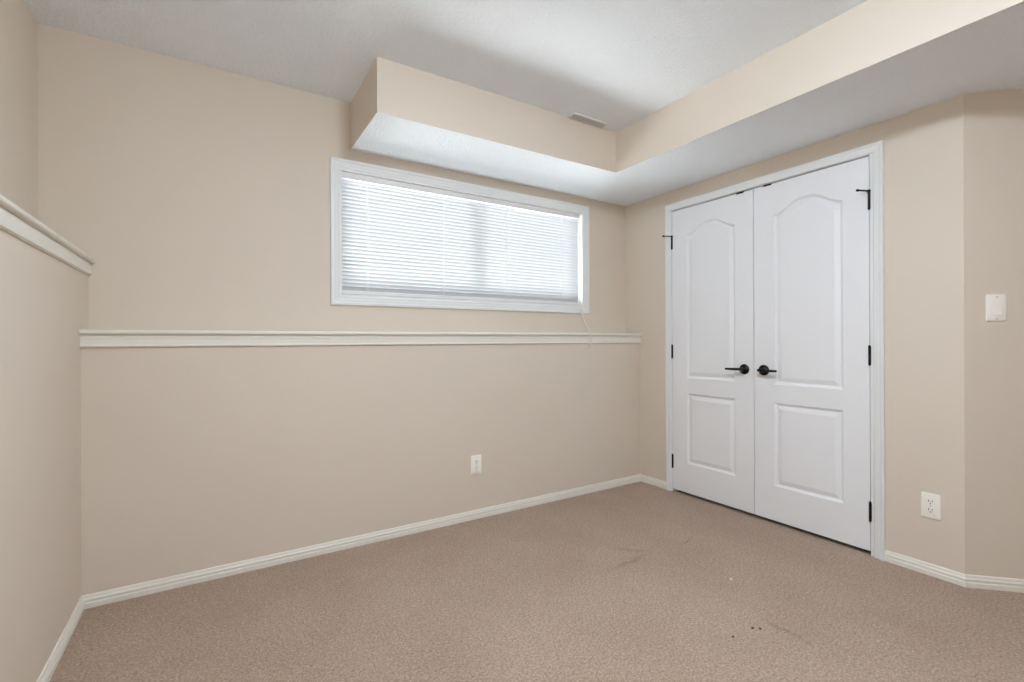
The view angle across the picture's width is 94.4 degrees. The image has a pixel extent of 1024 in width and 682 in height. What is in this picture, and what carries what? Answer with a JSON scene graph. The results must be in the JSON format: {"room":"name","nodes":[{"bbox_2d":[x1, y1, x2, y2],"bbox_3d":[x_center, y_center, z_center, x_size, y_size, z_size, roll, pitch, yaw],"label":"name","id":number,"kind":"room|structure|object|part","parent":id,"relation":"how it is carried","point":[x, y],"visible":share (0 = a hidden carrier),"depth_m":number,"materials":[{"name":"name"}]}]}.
{"room":"empty basement bedroom","nodes":[
{"label":"empty basement bedroom","id":0,"kind":"room"},
{"bbox_2d":[0,0,88,681],"bbox_3d":[-1.125,-0.123,0.439,0.500,2.464,4.100,0,0,-32],"label":"wall","id":1,"kind":"structure","parent":0,"point":[44,299],"depth_m":1.58,"materials":[{"name":"beige paint"}]},
{"bbox_2d":[0,194,95,275],"bbox_3d":[-0.906,-0.330,0.431,0.186,0.074,3.853,0,0,-32],"label":"ledge","id":2,"kind":"object","parent":1,"relation":"attached to","point":[14,220],"visible":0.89,"depth_m":1.47,"materials":[{"name":"white paint"}]},
{"bbox_2d":[37,596,84,681],"bbox_3d":[-0.797,1.081,0.406,0.012,0.054,3.700,0,0,-32],"label":"baseboard","id":3,"kind":"structure","parent":1,"relation":"attached to","point":[50,667],"depth_m":1.69,"materials":[{"name":"white paint"}]},
{"bbox_2d":[37,23,640,595],"bbox_3d":[-0.568,-0.125,2.976,3.468,2.464,0.400,0,0,-32],"label":"wall","id":4,"kind":"structure","parent":0,"point":[198,195],"depth_m":2.39,"materials":[{"name":"beige paint"}]},
{"bbox_2d":[79,330,641,347],"bbox_3d":[-0.426,-0.015,2.903,3.308,0.076,0.179,0,0,-32],"label":"ledge","id":5,"kind":"object","parent":4,"relation":"attached to","point":[88,338],"visible":1,"depth_m":2.44,"materials":[{"name":"white paint"}]},
{"bbox_2d":[82,474,640,608],"bbox_3d":[-0.385,1.079,2.845,3.308,0.054,0.012,0,0,-32],"label":"baseboard","id":6,"kind":"structure","parent":4,"relation":"attached to","point":[91,600],"depth_m":2.46,"materials":[{"name":"white paint"}]},
{"bbox_2d":[330,156,589,313],"bbox_3d":[-0.245,-0.617,3.197,1.893,0.822,0.156,0,0,-32],"label":"window","id":7,"kind":"structure","parent":4,"relation":"in","point":[337,165],"depth_m":2.98,"materials":[{"name":"white paint"}]},
{"bbox_2d":[342,172,592,350],"bbox_3d":[-0.175,-0.445,3.079,1.756,1.040,0.238,0,0,-32],"label":"window blind","id":8,"kind":"object","parent":7,"relation":"attached to","point":[400,239],"visible":0.88,"depth_m":3.07,"materials":[{"name":"white plastic"}]},
{"bbox_3d":[-0.845,-0.608,2.768,0.009,0.652,0.002,0,0,-32],"label":"ladder cord","id":9,"kind":"part","parent":8,"relation":"part of","materials":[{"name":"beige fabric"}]},
{"bbox_3d":[-0.435,-0.610,3.027,0.009,0.652,0.002,0,0,-32],"label":"ladder cord","id":10,"kind":"part","parent":8,"relation":"part of","materials":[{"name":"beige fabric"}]},
{"bbox_3d":[-0.231,-0.282,3.168,1.755,0.020,0.022,0,0,-32],"label":"rail","id":11,"kind":"part","parent":8,"relation":"part of","materials":[{"name":"white plastic"}]},
{"bbox_3d":[-0.233,-0.947,3.166,1.755,0.036,0.032,0,0,-32],"label":"head rail","id":12,"kind":"part","parent":8,"relation":"part of","materials":[{"name":"white plastic"}]},
{"bbox_3d":[-0.041,-0.611,3.274,0.009,0.652,0.002,0,0,-32],"label":"ladder cord","id":13,"kind":"part","parent":8,"relation":"part of","materials":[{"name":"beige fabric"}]},
{"bbox_3d":[0.372,-0.613,3.534,0.009,0.652,0.002,0,0,-32],"label":"ladder cord","id":14,"kind":"part","parent":8,"relation":"part of","materials":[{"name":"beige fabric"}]},
{"bbox_3d":[0.541,-0.448,3.514,0.021,1.000,0.220,0,0,-12],"label":"pull cord","id":15,"kind":"part","parent":8,"relation":"part of","materials":[{"name":"white plastic"}]},
{"bbox_2d":[471,455,481,474],"bbox_3d":[-0.222,0.771,2.950,0.074,0.118,0.008,0,0,-32],"label":"wall outlet","id":16,"kind":"object","parent":4,"relation":"attached to","point":[476,459],"visible":1,"depth_m":2.95,"materials":[{"name":"white plastic"}]},
{"bbox_2d":[25,0,867,131],"bbox_3d":[0.747,-1.422,1.555,4.868,0.120,4.310,0,0,-32],"label":"ceiling","id":17,"kind":"structure","parent":0,"point":[617,63],"depth_m":2.12,"materials":[{"name":"paint"}]},
{"bbox_2d":[567,112,607,127],"bbox_3d":[0.469,-1.357,2.917,0.281,0.010,0.066,0,0,-32],"label":"ceiling vent","id":18,"kind":"object","parent":17,"relation":"in","point":[575,116],"visible":1,"depth_m":2.91,"materials":[{"name":"white metal"}]},
{"bbox_2d":[50,481,1023,681],"bbox_3d":[0.757,1.151,1.556,4.868,0.100,4.310,0,0,-32],"label":"floor","id":19,"kind":"structure","parent":0,"point":[632,582],"depth_m":1.92,"materials":[{"name":"brown carpet"}]},
{"bbox_2d":[350,0,1023,205],"bbox_3d":[1.443,-1.233,1.931,4.581,0.265,2.232,0,0,41],"label":"soffit","id":20,"kind":"structure","parent":0,"point":[876,61],"depth_m":2.40,"materials":[{"name":"beige paint"}]},
{"bbox_2d":[625,95,964,573],"bbox_3d":[1.456,-0.134,3.125,0.115,2.464,2.304,0,0,-32],"label":"wall","id":21,"kind":"structure","parent":0,"point":[924,190],"depth_m":2.28,"materials":[{"name":"beige paint"}]},
{"bbox_2d":[641,474,665,489],"bbox_3d":[1.076,1.073,3.617,0.012,0.054,0.260,0,0,-32],"label":"baseboard","id":22,"kind":"structure","parent":21,"relation":"attached to","point":[646,479],"depth_m":3.61,"materials":[{"name":"white paint"}]},
{"bbox_2d":[662,189,754,513],"bbox_3d":[1.313,0.066,3.212,0.106,2.022,0.649,0,0,-32],"label":"door","id":23,"kind":"structure","parent":21,"relation":"in","point":[712,242],"depth_m":3.18,"materials":[{"name":"white paint"}]},
{"bbox_3d":[1.409,0.178,3.009,0.025,0.019,0.121,0,0,-32],"label":"lever","id":24,"kind":"part","parent":23,"relation":"part of","materials":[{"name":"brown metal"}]},
{"bbox_2d":[665,140,885,560],"bbox_3d":[1.547,0.049,2.966,0.133,2.098,1.348,0,0,-32],"label":"door frame","id":25,"kind":"structure","parent":21,"relation":"attached to","point":[875,151],"depth_m":2.41,"materials":[{"name":"white paint"}]},
{"bbox_2d":[754,156,871,550],"bbox_3d":[1.655,0.064,2.671,0.106,2.022,0.620,0,0,-32],"label":"door","id":26,"kind":"structure","parent":21,"relation":"in","point":[812,348],"depth_m":2.65,"materials":[{"name":"white paint"}]},
{"bbox_3d":[1.520,0.178,2.832,0.025,0.019,0.121,0,0,-32],"label":"lever","id":27,"kind":"part","parent":26,"relation":"part of","materials":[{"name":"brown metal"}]},
{"bbox_2d":[885,550,965,586],"bbox_3d":[1.943,1.069,2.239,0.012,0.054,0.301,0,0,-32],"label":"baseboard","id":28,"kind":"structure","parent":21,"relation":"attached to","point":[942,573],"depth_m":2.23,"materials":[{"name":"white paint"}]},
{"bbox_2d":[921,491,940,520],"bbox_3d":[1.958,0.771,2.217,0.008,0.118,0.074,0,0,-32],"label":"wall outlet","id":29,"kind":"object","parent":21,"relation":"attached to","point":[930,503],"visible":1,"depth_m":2.21,"materials":[{"name":"white plastic"}]},
{"bbox_2d":[926,507,934,513],"bbox_3d":[1.956,0.791,2.215,0.002,0.029,0.033,0,0,-32],"label":"receptacle","id":30,"kind":"object","parent":29,"relation":"attached to","point":[929,510],"depth_m":2.21,"materials":[{"name":"grey plastic"}]},
{"bbox_2d":[926,498,934,504],"bbox_3d":[1.955,0.752,2.215,0.002,0.029,0.033,0,0,-32],"label":"receptacle","id":31,"kind":"object","parent":29,"relation":"attached to","point":[929,501],"depth_m":2.21,"materials":[{"name":"grey plastic"}]},
{"bbox_2d":[963,88,1023,578],"bbox_3d":[2.724,-0.139,2.090,1.386,2.464,0.255,0,0,13],"label":"wall","id":32,"kind":"structure","parent":0,"point":[993,122],"depth_m":2.09,"materials":[{"name":"beige paint"}]},
{"bbox_2d":[965,574,1023,592],"bbox_3d":[2.642,1.067,1.973,1.278,0.054,0.012,0,0,13],"label":"baseboard","id":33,"kind":"structure","parent":32,"relation":"attached to","point":[972,581],"depth_m":2.09,"materials":[{"name":"white paint"}]},
{"bbox_2d":[986,294,1005,320],"bbox_3d":[2.134,-0.146,2.087,0.074,0.118,0.012,0,0,13],"label":"light switch","id":34,"kind":"object","parent":32,"relation":"attached to","point":[996,303],"visible":1,"depth_m":2.09,"materials":[{"name":"white plastic"}]},
{"bbox_3d":[2.134,-0.146,2.087,0.035,0.067,0.002,0,0,13],"label":"rocker frame","id":35,"kind":"part","parent":34,"relation":"part of","materials":[{"name":"white plastic"}]}
]}

